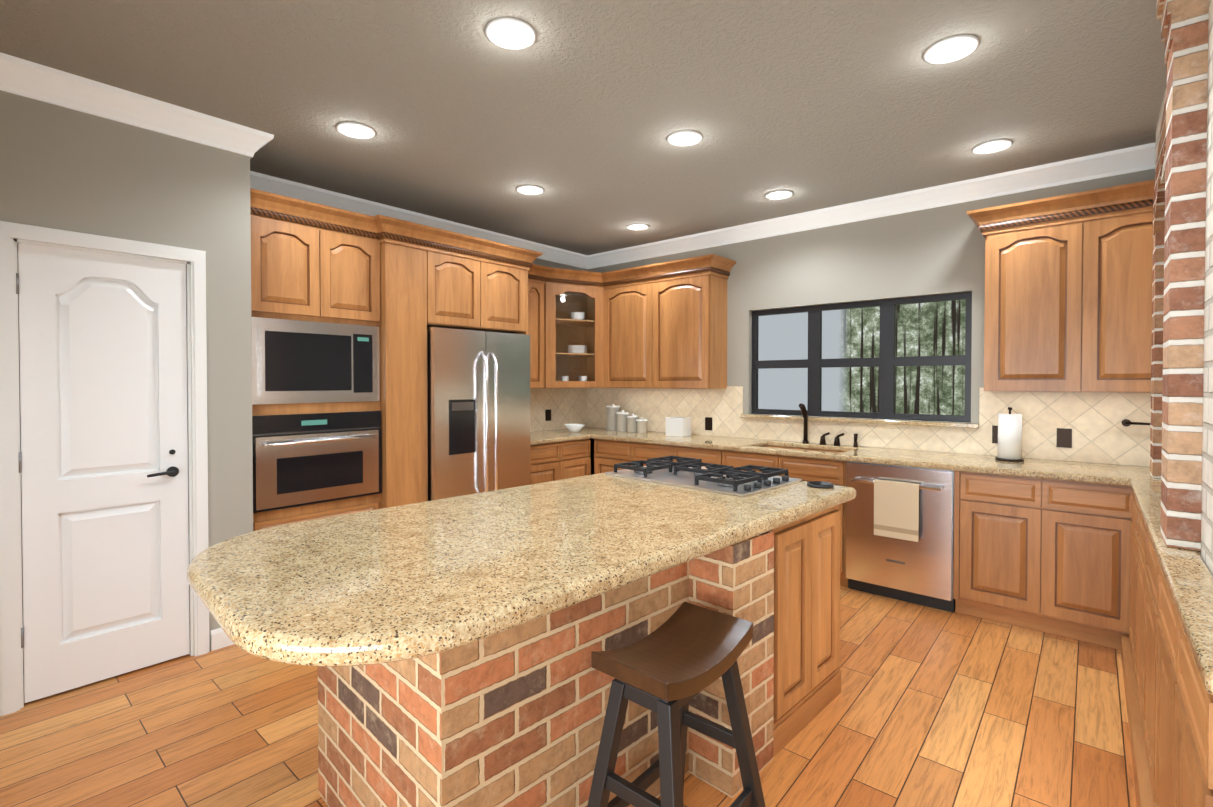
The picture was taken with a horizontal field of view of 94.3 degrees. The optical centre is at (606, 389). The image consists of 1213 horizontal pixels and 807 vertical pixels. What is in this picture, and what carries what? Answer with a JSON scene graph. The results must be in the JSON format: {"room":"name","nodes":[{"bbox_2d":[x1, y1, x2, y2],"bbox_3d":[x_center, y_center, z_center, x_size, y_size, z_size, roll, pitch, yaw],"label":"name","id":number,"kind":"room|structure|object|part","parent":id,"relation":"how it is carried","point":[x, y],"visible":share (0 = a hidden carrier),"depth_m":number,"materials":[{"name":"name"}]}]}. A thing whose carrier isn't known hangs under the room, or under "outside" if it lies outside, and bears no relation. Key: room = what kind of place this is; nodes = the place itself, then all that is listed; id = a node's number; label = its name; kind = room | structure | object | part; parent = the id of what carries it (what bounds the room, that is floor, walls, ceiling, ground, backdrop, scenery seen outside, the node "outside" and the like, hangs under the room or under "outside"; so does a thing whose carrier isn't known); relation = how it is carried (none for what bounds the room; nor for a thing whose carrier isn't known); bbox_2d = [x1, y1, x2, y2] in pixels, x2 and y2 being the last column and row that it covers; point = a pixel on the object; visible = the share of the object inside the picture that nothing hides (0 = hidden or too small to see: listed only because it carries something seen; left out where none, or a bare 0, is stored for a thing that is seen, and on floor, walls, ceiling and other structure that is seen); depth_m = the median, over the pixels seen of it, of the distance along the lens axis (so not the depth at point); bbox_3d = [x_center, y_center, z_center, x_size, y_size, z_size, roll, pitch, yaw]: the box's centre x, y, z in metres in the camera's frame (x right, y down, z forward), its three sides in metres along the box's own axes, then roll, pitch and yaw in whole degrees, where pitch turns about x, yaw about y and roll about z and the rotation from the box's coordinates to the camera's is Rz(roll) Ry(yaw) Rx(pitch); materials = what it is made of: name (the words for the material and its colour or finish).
{"room":"kitchen","nodes":[
{"label":"kitchen","id":0,"kind":"room"},
{"bbox_2d":[0,90,252,683],"bbox_3d":[-3.248,0.000,2.194,0.700,2.800,3.090,1,1,41],"label":"wall","id":1,"kind":"structure","parent":0,"point":[64,168],"depth_m":2.86,"materials":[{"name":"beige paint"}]},
{"bbox_2d":[16,242,189,702],"bbox_3d":[-2.364,0.367,2.683,0.098,2.028,0.613,1,1,41],"label":"door","id":2,"kind":"structure","parent":1,"relation":"in","point":[103,460],"depth_m":2.67,"materials":[{"name":"white"}]},
{"bbox_2d":[0,221,209,715],"bbox_3d":[-2.406,0.335,2.728,0.164,2.115,0.760,1,1,41],"label":"door frame","id":3,"kind":"structure","parent":1,"relation":"attached to","point":[12,235],"depth_m":2.47,"materials":[{"name":"white wood"}]},
{"bbox_2d":[0,52,273,158],"bbox_3d":[-2.918,-1.335,1.952,0.092,0.125,3.182,1,1,41],"label":"crown molding","id":4,"kind":"structure","parent":1,"relation":"attached to","point":[32,80],"depth_m":2.67,"materials":[{"name":"white paint"}]},
{"bbox_2d":[211,628,233,650],"bbox_3d":[-2.996,1.350,2.004,0.074,0.105,3.104,1,1,41],"label":"baseboard","id":5,"kind":"structure","parent":1,"relation":"attached to","point":[220,638],"depth_m":3.02,"materials":[{"name":"white wood"}]},
{"bbox_2d":[250,171,259,179],"bbox_3d":[-2.167,-1.354,3.345,0.570,0.125,0.092,1,1,41],"label":"crown molding","id":6,"kind":"structure","parent":1,"relation":"attached to","point":[253,175],"depth_m":3.68,"materials":[{"name":"white"}]},
{"bbox_2d":[251,312,381,407],"bbox_3d":[-1.886,-0.169,3.588,0.340,0.500,0.772,1,1,41],"label":"microwave","id":7,"kind":"object","parent":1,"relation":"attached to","point":[297,361],"depth_m":3.45,"materials":[{"name":"silver metal"}]},
{"bbox_2d":[532,258,586,431],"bbox_3d":[-2.413,-0.022,3.791,0.120,2.800,6.840,1,1,41],"label":"wall","id":8,"kind":"structure","parent":0,"point":[542,262],"depth_m":5.84,"materials":[{"name":"beige paint"}]},
{"bbox_2d":[250,173,587,267],"bbox_3d":[-1.363,-1.374,4.828,0.092,0.125,3.390,1,1,41],"label":"crown molding","id":9,"kind":"structure","parent":8,"relation":"attached to","point":[266,183],"depth_m":4.43,"materials":[{"name":"white"}]},
{"bbox_2d":[426,240,489,331],"bbox_3d":[-1.353,-0.761,4.401,0.668,0.582,0.523,1,1,41],"label":"upper cabinet","id":10,"kind":"object","parent":8,"relation":"attached to","point":[457,277],"depth_m":4.18,"materials":[{"name":"brown wood"}]},
{"bbox_2d":[490,252,529,334],"bbox_3d":[-1.091,-0.765,4.706,0.668,0.582,0.524,1,1,41],"label":"upper cabinet","id":11,"kind":"object","parent":8,"relation":"attached to","point":[509,276],"depth_m":4.55,"materials":[{"name":"brown wood"}]},
{"bbox_2d":[530,276,553,387],"bbox_3d":[-0.778,-0.523,5.346,0.310,1.020,0.374,1,1,41],"label":"upper cabinet","id":12,"kind":"object","parent":8,"relation":"attached to","point":[541,291],"depth_m":5.35,"materials":[{"name":"brown wood"}]},
{"bbox_2d":[545,409,550,420],"bbox_3d":[-0.598,0.264,5.785,0.006,0.115,0.075,1,1,41],"label":"electrical outlet","id":13,"kind":"object","parent":8,"relation":"attached to","point":[547,415],"visible":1,"depth_m":5.78,"materials":[{"name":"brown plastic"}]},
{"bbox_2d":[0,586,1136,806],"bbox_3d":[-0.451,1.451,2.119,5.300,0.100,6.840,1,1,41],"label":"floor","id":14,"kind":"structure","parent":0,"point":[932,708],"depth_m":2.30,"materials":[{"name":"brown wood"}]},
{"bbox_2d":[250,204,381,530],"bbox_3d":[-2.000,0.168,3.691,0.632,2.422,0.796,1,1,41],"label":"tall cabinet","id":15,"kind":"object","parent":14,"relation":"on","point":[348,308],"depth_m":3.46,"materials":[{"name":"brown wood"}]},
{"bbox_2d":[252,411,381,512],"bbox_3d":[-1.925,0.423,3.629,0.537,0.555,0.773,1,1,41],"label":"wall oven","id":16,"kind":"object","parent":15,"relation":"in","point":[302,459],"depth_m":3.45,"materials":[{"name":"silver metal"}]},
{"bbox_2d":[382,228,429,507],"bbox_3d":[-1.625,0.163,4.100,0.666,2.422,0.309,1,1,41],"label":"tall cabinet","id":17,"kind":"object","parent":14,"relation":"on","point":[404,326],"depth_m":3.86,"materials":[{"name":"brown wood"}]},
{"bbox_2d":[427,327,529,500],"bbox_3d":[-1.160,0.461,4.517,0.797,1.815,0.895,1,1,41],"label":"refrigerator","id":18,"kind":"object","parent":14,"relation":"on","point":[478,411],"visible":0.56,"depth_m":4.22,"materials":[{"name":"silver metal"}]},
{"bbox_2d":[530,444,565,484],"bbox_3d":[-0.768,0.915,5.141,0.618,0.890,0.477,1,1,41],"label":"base cabinet","id":19,"kind":"object","parent":14,"relation":"on","point":[547,461],"depth_m":4.96,"materials":[{"name":"brown wood"}]},
{"bbox_2d":[530,432,589,443],"bbox_3d":[-0.651,0.448,5.252,0.642,0.040,0.806,1,1,41],"label":"countertop","id":20,"kind":"structure","parent":19,"relation":"on","point":[535,437],"depth_m":5.16,"materials":[{"name":"beige stone"}]},
{"bbox_2d":[566,440,589,478],"bbox_3d":[-0.536,0.911,5.410,0.618,0.890,0.476,1,1,41],"label":"base cabinet","id":21,"kind":"object","parent":14,"relation":"on","point":[577,451],"depth_m":5.25,"materials":[{"name":"brown wood"}]},
{"bbox_2d":[318,504,840,806],"bbox_3d":[0.040,0.965,2.270,1.040,0.868,1.916,1,1,45],"label":"kitchen island","id":22,"kind":"object","parent":14,"relation":"on","point":[517,719],"depth_m":1.73,"materials":[{"name":"brick"}]},
{"bbox_2d":[187,473,855,711],"bbox_3d":[-0.091,0.499,2.217,1.180,0.061,2.454,1,1,45],"label":"island countertop","id":23,"kind":"structure","parent":22,"relation":"on","point":[372,598],"depth_m":1.59,"materials":[{"name":"beige stone"}]},
{"bbox_2d":[603,456,801,495],"bbox_3d":[0.488,0.430,2.935,0.850,0.056,0.550,1,1,45],"label":"cooktop","id":24,"kind":"object","parent":23,"relation":"in","point":[687,472],"depth_m":2.83,"materials":[{"name":"black metal"}]},
{"bbox_2d":[807,481,833,487],"bbox_3d":[1.023,0.454,2.693,0.120,0.015,0.120,1,1,45],"label":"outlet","id":25,"kind":"object","parent":23,"relation":"attached to","point":[813,484],"depth_m":2.66,"materials":[{"name":"black"}]},
{"bbox_2d":[590,440,637,474],"bbox_3d":[0.271,0.911,5.430,0.530,0.890,0.626,1,1,41],"label":"base cabinet","id":26,"kind":"object","parent":14,"relation":"on","point":[607,453],"depth_m":5.23,"materials":[{"name":"brown wood"}]},
{"bbox_2d":[638,444,677,465],"bbox_3d":[0.597,0.915,5.150,0.573,0.890,0.626,1,1,41],"label":"base cabinet","id":27,"kind":"object","parent":14,"relation":"on","point":[645,451],"depth_m":4.90,"materials":[{"name":"brown wood"}]},
{"bbox_2d":[587,602,765,806],"bbox_3d":[0.202,1.058,1.624,0.371,0.699,0.511,1,1,41],"label":"stool","id":28,"kind":"object","parent":14,"relation":"on","point":[676,662],"visible":1,"depth_m":1.55,"materials":[{"name":"black wood"}]},
{"bbox_2d":[678,448,729,466],"bbox_3d":[0.940,0.919,4.854,0.579,0.890,0.626,1,1,41],"label":"base cabinet","id":29,"kind":"object","parent":14,"relation":"on","point":[707,455],"depth_m":4.56,"materials":[{"name":"brown wood"}]},
{"bbox_2d":[730,452,785,475],"bbox_3d":[1.288,0.923,4.554,0.596,0.890,0.626,1,1,41],"label":"base cabinet","id":30,"kind":"object","parent":14,"relation":"on","point":[737,459],"depth_m":4.28,"materials":[{"name":"brown wood"}]},
{"bbox_2d":[786,456,845,586],"bbox_3d":[1.625,0.927,4.264,0.538,0.890,0.626,1,1,41],"label":"base cabinet","id":31,"kind":"object","parent":14,"relation":"on","point":[831,471],"depth_m":3.93,"materials":[{"name":"brown wood"}]},
{"bbox_2d":[846,464,961,612],"bbox_3d":[2.056,0.932,3.892,0.744,0.890,0.626,1,1,41],"label":"dishwasher","id":32,"kind":"object","parent":14,"relation":"on","point":[904,525],"depth_m":3.58,"materials":[{"name":"silver metal"}]},
{"bbox_2d":[550,428,1160,483],"bbox_3d":[1.493,0.460,4.360,5.054,0.040,0.642,1,1,41],"label":"countertop","id":33,"kind":"structure","parent":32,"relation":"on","point":[854,454],"depth_m":3.77,"materials":[{"name":"beige stone"}]},
{"bbox_2d":[564,424,584,431],"bbox_3d":[-0.321,0.385,5.611,0.210,0.075,0.210,1,1,41],"label":"bowl","id":34,"kind":"object","parent":33,"relation":"on","point":[573,427],"visible":1,"depth_m":5.55,"materials":[{"name":"white ceramic"}]},
{"bbox_2d":[606,404,619,430],"bbox_3d":[0.068,0.285,5.815,0.140,0.270,0.140,1,1,41],"label":"canister","id":35,"kind":"object","parent":33,"relation":"on","point":[612,409],"visible":0.88,"depth_m":5.76,"materials":[{"name":"white ceramic"}]},
{"bbox_2d":[616,410,628,431],"bbox_3d":[0.165,0.316,5.706,0.128,0.210,0.128,1,1,41],"label":"canister","id":36,"kind":"object","parent":33,"relation":"on","point":[622,421],"visible":0.96,"depth_m":5.65,"materials":[{"name":"white ceramic"}]},
{"bbox_2d":[627,414,638,431],"bbox_3d":[0.261,0.332,5.611,0.120,0.180,0.120,1,1,41],"label":"canister","id":37,"kind":"object","parent":33,"relation":"on","point":[631,423],"visible":0.92,"depth_m":5.56,"materials":[{"name":"white ceramic"}]},
{"bbox_2d":[636,417,647,432],"bbox_3d":[0.349,0.349,5.521,0.112,0.150,0.112,1,1,41],"label":"canister","id":38,"kind":"object","parent":33,"relation":"on","point":[641,425],"visible":1,"depth_m":5.48,"materials":[{"name":"white ceramic"}]},
{"bbox_2d":[666,417,690,436],"bbox_3d":[0.664,0.343,5.197,0.190,0.171,0.140,1,1,41],"label":"toaster","id":39,"kind":"object","parent":33,"relation":"on","point":[678,426],"visible":1,"depth_m":5.14,"materials":[{"name":"white plastic"}]},
{"bbox_2d":[758,444,845,451],"bbox_3d":[1.496,0.567,4.351,0.727,0.196,0.409,1,1,41],"label":"sink","id":40,"kind":"object","parent":33,"relation":"in","point":[759,445],"depth_m":4.47,"materials":[{"name":"beige stone"}]},
{"bbox_2d":[799,404,857,443],"bbox_3d":[1.738,0.275,4.429,0.429,0.327,0.128,1,1,41],"label":"faucet","id":41,"kind":"object","parent":33,"relation":"on","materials":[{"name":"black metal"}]},
{"bbox_2d":[995,407,1023,461],"bbox_3d":[2.560,0.281,3.575,0.150,0.337,0.150,1,1,41],"label":"paper towel","id":42,"kind":"object","parent":33,"relation":"on","point":[1009,437],"visible":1,"depth_m":3.53,"materials":[{"name":"white paper"}]},
{"bbox_2d":[874,479,919,541],"bbox_3d":[1.849,0.767,3.591,0.260,0.358,0.038,1,1,41],"label":"towel","id":43,"kind":"object","parent":32,"relation":"hanging from","point":[896,503],"depth_m":3.57,"materials":[{"name":"beige fabric"}]},
{"bbox_2d":[962,472,1021,626],"bbox_3d":[2.500,0.937,3.509,0.484,0.890,0.626,1,1,41],"label":"base cabinet","id":44,"kind":"object","parent":14,"relation":"on","point":[991,505],"depth_m":3.32,"materials":[{"name":"brown wood"}]},
{"bbox_2d":[1022,476,1117,648],"bbox_3d":[2.745,0.940,3.251,0.466,0.890,0.697,1,1,41],"label":"base cabinet","id":45,"kind":"object","parent":14,"relation":"on","point":[1070,527],"depth_m":3.08,"materials":[{"name":"brown wood"}]},
{"bbox_2d":[1130,480,1212,699],"bbox_3d":[2.113,0.496,1.717,0.663,0.040,2.554,1,1,41],"label":"countertop","id":46,"kind":"structure","parent":45,"relation":"on","point":[1187,580],"depth_m":1.40,"materials":[{"name":"beige stone"}]},
{"bbox_2d":[1118,484,1133,707],"bbox_3d":[2.762,0.951,2.498,0.692,0.890,0.608,1,1,41],"label":"base cabinet","id":47,"kind":"object","parent":14,"relation":"on","point":[1125,505],"depth_m":2.93,"materials":[{"name":"brown wood"}]},
{"bbox_2d":[1130,496,1141,723],"bbox_3d":[2.447,0.956,2.108,0.660,0.890,0.638,1,1,41],"label":"base cabinet","id":48,"kind":"object","parent":14,"relation":"on","point":[1133,571],"depth_m":2.54,"materials":[{"name":"brown wood"}]},
{"bbox_2d":[1134,516,1212,806],"bbox_3d":[2.126,0.961,1.736,0.660,0.890,0.589,1,1,41],"label":"base cabinet","id":49,"kind":"object","parent":14,"relation":"on","point":[1171,770],"depth_m":1.67,"materials":[{"name":"brown wood"}]},
{"bbox_2d":[0,0,1166,254],"bbox_3d":[-0.451,-1.449,2.080,5.300,0.100,6.840,1,1,41],"label":"ceiling","id":50,"kind":"structure","parent":0,"point":[578,110],"depth_m":2.66,"materials":[{"name":"beige paint"}]},
{"bbox_2d":[336,122,375,138],"bbox_3d":[-1.360,-1.407,3.063,0.200,0.010,0.200,1,1,41],"label":"recessed light","id":51,"kind":"object","parent":50,"relation":"in","point":[356,130],"visible":1,"depth_m":3.06,"materials":[{"name":"white"}]},
{"bbox_2d":[485,17,535,49],"bbox_3d":[-0.376,-1.395,2.214,0.200,0.010,0.200,1,1,41],"label":"recessed light","id":52,"kind":"object","parent":50,"relation":"in","point":[511,33],"visible":1,"depth_m":2.21,"materials":[{"name":"white"}]},
{"bbox_2d":[516,185,543,194],"bbox_3d":[-0.544,-1.420,4.010,0.200,0.010,0.200,1,1,41],"label":"recessed light","id":53,"kind":"object","parent":50,"relation":"in","point":[530,189],"visible":0.98,"depth_m":4.00,"materials":[{"name":"white"}]},
{"bbox_2d":[627,223,648,229],"bbox_3d":[0.279,-1.433,4.964,0.200,0.010,0.200,1,1,41],"label":"recessed light","id":54,"kind":"object","parent":50,"relation":"in","point":[638,226],"visible":0.96,"depth_m":4.96,"materials":[{"name":"white"}]},
{"bbox_2d":[667,130,702,145],"bbox_3d":[0.441,-1.408,3.161,0.200,0.010,0.200,1,1,41],"label":"recessed light","id":55,"kind":"object","parent":50,"relation":"in","point":[685,137],"visible":1,"depth_m":3.15,"materials":[{"name":"white"}]},
{"bbox_2d":[765,190,793,199],"bbox_3d":[1.263,-1.421,4.115,0.200,0.010,0.200,1,1,41],"label":"recessed light","id":56,"kind":"object","parent":50,"relation":"in","point":[778,194],"visible":1,"depth_m":4.11,"materials":[{"name":"white"}]},
{"bbox_2d":[923,34,979,63],"bbox_3d":[1.418,-1.397,2.319,0.200,0.010,0.200,1,1,41],"label":"recessed light","id":57,"kind":"object","parent":50,"relation":"in","point":[951,49],"visible":1,"depth_m":2.31,"materials":[{"name":"white"}]},
{"bbox_2d":[972,139,1012,153],"bbox_3d":[2.240,-1.410,3.273,0.200,0.010,0.200,1,1,41],"label":"recessed light","id":58,"kind":"object","parent":50,"relation":"in","point":[992,146],"visible":0.98,"depth_m":3.27,"materials":[{"name":"white"}]},
{"bbox_2d":[587,169,1154,474],"bbox_3d":[1.743,-0.034,4.645,5.060,2.800,0.120,1,1,41],"label":"wall","id":59,"kind":"structure","parent":0,"point":[934,251],"depth_m":4.34,"materials":[{"name":"beige paint"}]},
{"bbox_2d":[598,272,657,387],"bbox_3d":[0.304,-0.542,5.556,0.698,1.052,0.362,1,1,41],"label":"upper cabinet","id":60,"kind":"object","parent":59,"relation":"attached to","point":[627,305],"depth_m":5.45,"materials":[{"name":"brown wood"}]},
{"bbox_3d":[-0.306,-0.525,5.515,0.624,1.020,0.022,0,1,-28],"label":"corner cabinet door","id":61,"kind":"part","parent":60,"relation":"part of","materials":[{"name":"brown wood"}]},
{"bbox_2d":[658,264,729,391],"bbox_3d":[0.735,-0.537,5.213,0.677,1.052,0.320,1,1,41],"label":"upper cabinet","id":62,"kind":"object","parent":59,"relation":"attached to","point":[692,302],"depth_m":5.02,"materials":[{"name":"brown wood"}]},
{"bbox_2d":[705,417,711,429],"bbox_3d":[0.950,0.319,5.234,0.075,0.120,0.006,1,1,41],"label":"electrical outlet","id":63,"kind":"object","parent":59,"relation":"attached to","point":[708,423],"visible":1,"depth_m":5.23,"materials":[{"name":"brown plastic"}]},
{"bbox_2d":[740,414,978,427],"bbox_3d":[1.889,0.241,4.442,1.770,0.031,0.109,1,1,41],"label":"window sill","id":64,"kind":"structure","parent":59,"relation":"attached to","point":[913,423],"depth_m":4.28,"materials":[{"name":"stone"}]},
{"bbox_2d":[751,292,971,421],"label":"window","id":65,"kind":"structure","parent":59,"relation":"in","point":[886,361],"depth_m":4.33,"materials":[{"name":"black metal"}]},
{"bbox_2d":[583,142,1155,268],"bbox_3d":[1.572,-1.371,4.634,4.790,0.125,0.092,1,1,41],"label":"crown molding","id":66,"kind":"structure","parent":59,"relation":"attached to","point":[1141,157],"depth_m":4.07,"materials":[{"name":"white paint"}]},
{"bbox_2d":[992,425,997,443],"bbox_3d":[2.635,0.303,3.781,0.075,0.120,0.006,1,1,41],"label":"electrical outlet","id":67,"kind":"object","parent":59,"relation":"attached to","point":[994,434],"visible":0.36,"depth_m":3.79,"materials":[{"name":"brown plastic"}]},
{"bbox_2d":[982,204,1101,395],"bbox_3d":[2.704,-0.514,3.516,0.543,1.052,0.320,1,1,41],"label":"upper cabinet","id":68,"kind":"object","parent":59,"relation":"attached to","point":[1043,320],"depth_m":3.38,"materials":[{"name":"brown wood"}]},
{"bbox_2d":[1056,428,1071,447],"bbox_3d":[2.893,0.306,3.559,0.075,0.120,0.006,1,1,41],"label":"electrical outlet","id":69,"kind":"object","parent":59,"relation":"attached to","point":[1064,437],"visible":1,"depth_m":3.56,"materials":[{"name":"brown plastic"}]},
{"bbox_2d":[1098,196,1153,395],"bbox_3d":[3.013,-0.511,3.250,0.543,1.052,0.320,1,1,41],"label":"upper cabinet","id":70,"kind":"object","parent":59,"relation":"attached to","point":[1127,225],"depth_m":3.14,"materials":[{"name":"brown wood"}]},
{"bbox_3d":[0.517,-1.048,3.292,4.390,0.146,3.503,1,1,41],"label":"cabinet crown","id":71,"kind":"part","parent":70,"relation":"part of","materials":[{"name":"brown wood"}]},
{"bbox_2d":[1121,419,1149,425],"bbox_3d":[3.158,0.212,3.268,0.250,0.067,0.093,1,1,41],"label":"towel bar","id":72,"kind":"object","parent":59,"relation":"attached to","point":[1125,422],"visible":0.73,"depth_m":3.32,"materials":[{"name":"brown metal"}]},
{"bbox_2d":[1158,576,1212,767],"bbox_3d":[1.876,0.603,1.935,0.008,0.094,2.486,1,1,41],"label":"drawer front","id":73,"kind":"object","parent":0,"relation":"attached to","point":[1201,711],"depth_m":1.18,"materials":[{"name":"brown wood"}]},
{"bbox_3d":[1.511,0.024,0.409,0.120,2.800,6.840,1,1,41],"label":"wall","id":74,"kind":"structure","parent":0,"visible":0},
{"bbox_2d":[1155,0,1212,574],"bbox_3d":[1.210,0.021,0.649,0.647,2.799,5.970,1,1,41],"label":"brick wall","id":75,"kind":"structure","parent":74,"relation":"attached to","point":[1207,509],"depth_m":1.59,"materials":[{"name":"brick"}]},
{"bbox_2d":[1150,100,1165,477],"bbox_3d":[2.499,-0.438,2.364,0.204,1.809,1.937,1,1,41],"label":"brick column","id":76,"kind":"structure","parent":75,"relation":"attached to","point":[1157,331],"depth_m":2.91,"materials":[{"name":"brick"}]},
{"bbox_2d":[1156,0,1208,550],"bbox_3d":[1.851,-0.445,1.695,0.312,1.841,0.199,1,1,41],"label":"brick column","id":77,"kind":"structure","parent":75,"relation":"attached to","point":[1184,30],"depth_m":1.68,"materials":[{"name":"red brick"}]}
]}

